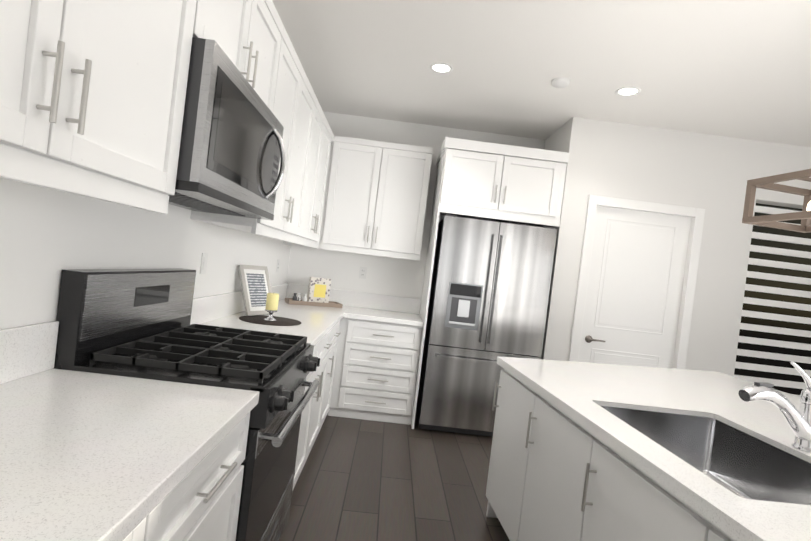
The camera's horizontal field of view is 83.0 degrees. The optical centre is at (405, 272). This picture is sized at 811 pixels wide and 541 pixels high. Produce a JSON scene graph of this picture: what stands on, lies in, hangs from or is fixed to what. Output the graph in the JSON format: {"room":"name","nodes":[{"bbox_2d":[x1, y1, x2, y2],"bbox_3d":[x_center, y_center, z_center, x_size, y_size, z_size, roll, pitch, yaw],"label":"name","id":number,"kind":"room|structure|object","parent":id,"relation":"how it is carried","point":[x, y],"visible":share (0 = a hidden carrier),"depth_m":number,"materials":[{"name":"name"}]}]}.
{"room":"kitchen","nodes":[
{"label":"kitchen","id":0,"kind":"room"},
{"bbox_2d":[0,177,290,329],"bbox_3d":[-1.112,-0.186,0.876,0.120,2.800,7.620,7,1,-2],"label":"wall","id":1,"kind":"structure","parent":0,"point":[47,236],"depth_m":1.59,"materials":[{"name":"white paint"}]},
{"bbox_2d":[0,0,203,199],"bbox_3d":[-0.807,-0.741,0.882,0.347,0.994,1.032,7,1,-2],"label":"upper cabinet","id":2,"kind":"object","parent":1,"relation":"attached to","point":[92,97],"depth_m":1.02,"materials":[{"name":"white paint"}]},
{"bbox_2d":[200,253,207,273],"bbox_3d":[-1.107,-0.049,2.522,0.009,0.116,0.072,7,1,-2],"label":"electrical outlet plate","id":3,"kind":"object","parent":1,"relation":"attached to","point":[204,259],"depth_m":2.51,"materials":[{"name":"white plastic"}]},
{"bbox_2d":[200,0,287,116],"bbox_3d":[-0.802,-1.003,1.843,0.347,0.492,0.892,7,1,-2],"label":"upper cabinet","id":4,"kind":"object","parent":1,"relation":"attached to","point":[251,33],"depth_m":1.88,"materials":[{"name":"white paint"}]},
{"bbox_2d":[169,37,285,220],"bbox_3d":[-0.794,-0.506,1.850,0.478,0.473,0.888,7,1,-2],"label":"microwave","id":5,"kind":"object","parent":4,"relation":"attached to","point":[232,151],"visible":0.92,"depth_m":1.61,"materials":[{"name":"grey metal"}]},
{"bbox_2d":[191,36,319,239],"bbox_3d":[-0.856,-0.767,2.811,0.347,0.994,1.036,7,1,-2],"label":"upper cabinet","id":6,"kind":"object","parent":1,"relation":"attached to","point":[298,110],"depth_m":2.76,"materials":[{"name":"white paint"}]},
{"bbox_2d":[276,259,279,271],"bbox_3d":[-1.150,-0.059,4.138,0.008,0.116,0.072,7,1,-2],"label":"electrical outlet plate","id":7,"kind":"object","parent":1,"relation":"attached to","point":[278,260],"depth_m":4.13,"materials":[{"name":"white plastic"}]},
{"bbox_2d":[256,106,333,243],"bbox_3d":[-0.879,-0.779,3.703,0.347,0.994,1.000,7,1,-2],"label":"upper cabinet","id":8,"kind":"object","parent":1,"relation":"attached to","point":[324,134],"depth_m":3.70,"materials":[{"name":"white paint"}]},
{"bbox_2d":[279,413,509,540],"bbox_3d":[1.714,1.612,0.972,6.160,0.100,7.620,7,1,-2],"label":"floor","id":9,"kind":"structure","parent":0,"point":[363,480],"depth_m":2.83,"materials":[{"name":"brown wood"}]},
{"bbox_2d":[53,268,319,540],"bbox_3d":[-0.798,0.636,1.871,0.743,1.222,0.820,7,1,-2],"label":"range","id":10,"kind":"object","parent":9,"relation":"on","point":[134,323],"visible":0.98,"depth_m":1.64,"materials":[{"name":"black metal"}]},
{"bbox_2d":[123,412,249,540],"bbox_3d":[-0.844,0.819,0.847,0.642,0.868,1.222,7,1,-2],"label":"base cabinet","id":11,"kind":"object","parent":9,"relation":"on","point":[200,501],"depth_m":1.15,"materials":[{"name":"white paint"}]},
{"bbox_2d":[0,321,259,540],"bbox_3d":[-0.771,0.294,0.843,0.663,0.190,1.223,7,1,-2],"label":"countertop","id":12,"kind":"structure","parent":11,"relation":"on","point":[86,456],"depth_m":1.00,"materials":[{"name":"white stone"}]},
{"bbox_2d":[292,326,334,490],"bbox_3d":[-0.895,0.792,2.852,0.642,0.868,1.134,7,1,-2],"label":"base cabinet","id":13,"kind":"object","parent":9,"relation":"on","point":[311,423],"depth_m":2.90,"materials":[{"name":"white paint"}]},
{"bbox_2d":[190,284,354,345],"bbox_3d":[-0.824,0.261,3.428,0.690,0.190,2.299,7,1,-2],"label":"countertop","id":14,"kind":"structure","parent":13,"relation":"on","point":[221,310],"depth_m":3.02,"materials":[{"name":"white stone"}]},
{"bbox_2d":[238,265,274,315],"bbox_3d":[-1.020,0.122,3.152,0.135,0.330,0.270,7,1,23],"label":"picture frame","id":15,"kind":"object","parent":14,"relation":"on","point":[255,284],"visible":0.79,"depth_m":3.12,"materials":[{"name":"white wood"}]},
{"bbox_2d":[239,292,300,325],"bbox_3d":[-0.865,0.221,2.978,0.394,0.186,0.394,7,1,-2],"label":"candle holder","id":16,"kind":"object","parent":14,"relation":"on","point":[272,301],"depth_m":2.93,"materials":[{"name":"grey"}]},
{"bbox_2d":[285,277,342,307],"bbox_3d":[-0.844,0.175,4.284,0.500,0.255,0.200,7,1,-26],"label":"tray","id":17,"kind":"object","parent":14,"relation":"on","point":[318,291],"visible":1,"depth_m":4.26,"materials":[{"name":"beige wood"}]},
{"bbox_2d":[323,321,339,421],"bbox_3d":[-0.914,0.782,3.604,0.642,0.868,0.622,7,1,-2],"label":"base cabinet","id":18,"kind":"object","parent":9,"relation":"on","point":[333,347],"depth_m":3.77,"materials":[{"name":"white paint"}]},
{"bbox_2d":[328,317,422,424],"bbox_3d":[-0.270,0.853,4.258,0.725,0.867,0.682,7,1,-2],"label":"base cabinet","id":19,"kind":"object","parent":9,"relation":"on","point":[375,370],"visible":0.96,"depth_m":3.96,"materials":[{"name":"white paint"}]},
{"bbox_2d":[348,292,422,326],"bbox_3d":[-0.175,0.330,4.262,0.660,0.190,0.668,7,1,-2],"label":"countertop","id":20,"kind":"structure","parent":19,"relation":"on","point":[364,306],"depth_m":4.57,"materials":[{"name":"white stone"}]},
{"bbox_2d":[416,214,556,436],"bbox_3d":[0.684,0.472,4.191,0.954,1.828,0.801,7,1,-2],"label":"fridge","id":21,"kind":"object","parent":9,"relation":"on","point":[489,292],"visible":0.83,"depth_m":3.85,"materials":[{"name":"grey metal"}]},
{"bbox_2d":[486,369,734,540],"bbox_3d":[1.163,1.052,1.638,1.220,0.868,2.095,7,1,-6],"label":"kitchen island","id":22,"kind":"object","parent":9,"relation":"on","point":[555,473],"visible":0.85,"depth_m":1.74,"materials":[{"name":"white paint"}]},
{"bbox_2d":[497,356,810,540],"bbox_3d":[1.421,0.622,1.798,1.620,0.040,2.453,7,1,-6],"label":"island countertop","id":23,"kind":"structure","parent":22,"relation":"on","point":[580,393],"depth_m":1.83,"materials":[{"name":"white stone"}]},
{"bbox_2d":[601,406,810,504],"bbox_3d":[1.019,0.698,1.494,0.538,0.241,0.802,7,1,-2],"label":"sink","id":24,"kind":"object","parent":23,"relation":"in","point":[738,462],"visible":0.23,"depth_m":1.79,"materials":[{"name":"metal"}]},
{"bbox_2d":[738,361,810,452],"bbox_3d":[1.235,0.435,1.510,0.338,0.292,0.130,7,1,-2],"label":"faucet","id":25,"kind":"object","parent":23,"relation":"on","point":[799,422],"visible":1,"depth_m":1.50,"materials":[{"name":"silver metal"}]},
{"bbox_2d":[286,112,544,313],"bbox_3d":[0.046,-0.086,4.658,2.405,2.800,0.120,7,1,-2],"label":"wall","id":26,"kind":"structure","parent":0,"point":[397,277],"depth_m":4.58,"materials":[{"name":"white paint"}]},
{"bbox_2d":[287,135,342,246],"bbox_3d":[-0.862,-0.784,4.389,0.414,0.994,0.347,7,1,-2],"label":"upper cabinet","id":27,"kind":"object","parent":26,"relation":"attached to","point":[333,165],"depth_m":4.22,"materials":[{"name":"white paint"}]},
{"bbox_2d":[359,267,366,278],"bbox_3d":[-0.426,0.004,4.583,0.072,0.116,0.008,7,1,-2],"label":"outlet plates","id":28,"kind":"object","parent":26,"relation":"attached to","point":[362,272],"visible":1,"depth_m":4.58,"materials":[{"name":"white plastic"}]},
{"bbox_2d":[331,137,432,258],"bbox_3d":[-0.260,-0.712,4.405,0.915,0.994,0.347,7,1,-2],"label":"upper cabinet","id":29,"kind":"object","parent":26,"relation":"attached to","point":[375,198],"depth_m":4.24,"materials":[{"name":"white paint"}]},
{"bbox_2d":[432,137,568,225],"bbox_3d":[0.823,-0.800,4.237,1.046,0.559,0.735,7,1,-2],"label":"upper cabinet","id":30,"kind":"object","parent":26,"relation":"attached to","point":[480,180],"depth_m":3.88,"materials":[{"name":"white paint"}]},
{"bbox_2d":[272,0,810,146],"bbox_3d":[2.058,-1.267,0.942,6.160,0.100,7.620,7,1,-2],"label":"ceiling","id":31,"kind":"structure","parent":0,"point":[736,68],"depth_m":2.99,"materials":[{"name":"white paint"}]},
{"bbox_2d":[430,62,452,73],"bbox_3d":[0.255,-1.452,3.265,0.168,0.008,0.168,7,1,-2],"label":"recessed light","id":32,"kind":"object","parent":31,"relation":"in","point":[441,68],"visible":1,"depth_m":3.26,"materials":[{"name":"white plastic"}]},
{"bbox_2d":[551,77,569,87],"bbox_3d":[1.098,-1.339,3.248,0.124,0.032,0.124,7,1,-2],"label":"smoke detector","id":33,"kind":"object","parent":31,"relation":"attached to","point":[560,82],"visible":0.96,"depth_m":3.22,"materials":[{"name":"white plastic"}]},
{"bbox_2d":[615,86,640,95],"bbox_3d":[1.592,-1.292,3.281,0.168,0.008,0.168,7,1,-2],"label":"recessed light","id":34,"kind":"object","parent":31,"relation":"in","point":[629,91],"visible":1,"depth_m":3.28,"materials":[{"name":"white plastic"}]},
{"bbox_2d":[742,169,810,232],"bbox_3d":[2.015,-0.726,2.198,0.390,1.009,0.390,7,1,-10],"label":"pendant light","id":35,"kind":"object","parent":31,"relation":"hanging from","point":[769,183],"visible":1,"depth_m":2.33,"materials":[{"name":"wood"},{"name":"glass"}]},
{"bbox_2d":[535,122,566,226],"bbox_3d":[1.388,0.077,4.409,0.286,2.800,0.690,7,1,-2],"label":"wall","id":36,"kind":"structure","parent":0,"point":[554,142],"depth_m":4.29,"materials":[{"name":"white paint"}]},
{"bbox_2d":[541,117,810,396],"bbox_3d":[3.002,0.274,4.028,3.515,2.800,0.140,7,1,-2],"label":"wall","id":37,"kind":"structure","parent":0,"point":[710,174],"depth_m":3.94,"materials":[{"name":"white paint"}]},
{"bbox_2d":[578,206,690,367],"bbox_3d":[1.927,0.504,3.954,0.852,2.073,0.090,7,1,-2],"label":"door","id":38,"kind":"structure","parent":37,"relation":"attached to","point":[634,288],"depth_m":3.96,"materials":[{"name":"white paint"}]},
{"bbox_2d":[568,195,704,368],"bbox_3d":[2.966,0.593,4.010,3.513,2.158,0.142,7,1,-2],"label":"door frame","id":39,"kind":"structure","parent":37,"relation":"attached to","point":[696,215],"depth_m":3.91,"materials":[{"name":"white paint"}]}
]}

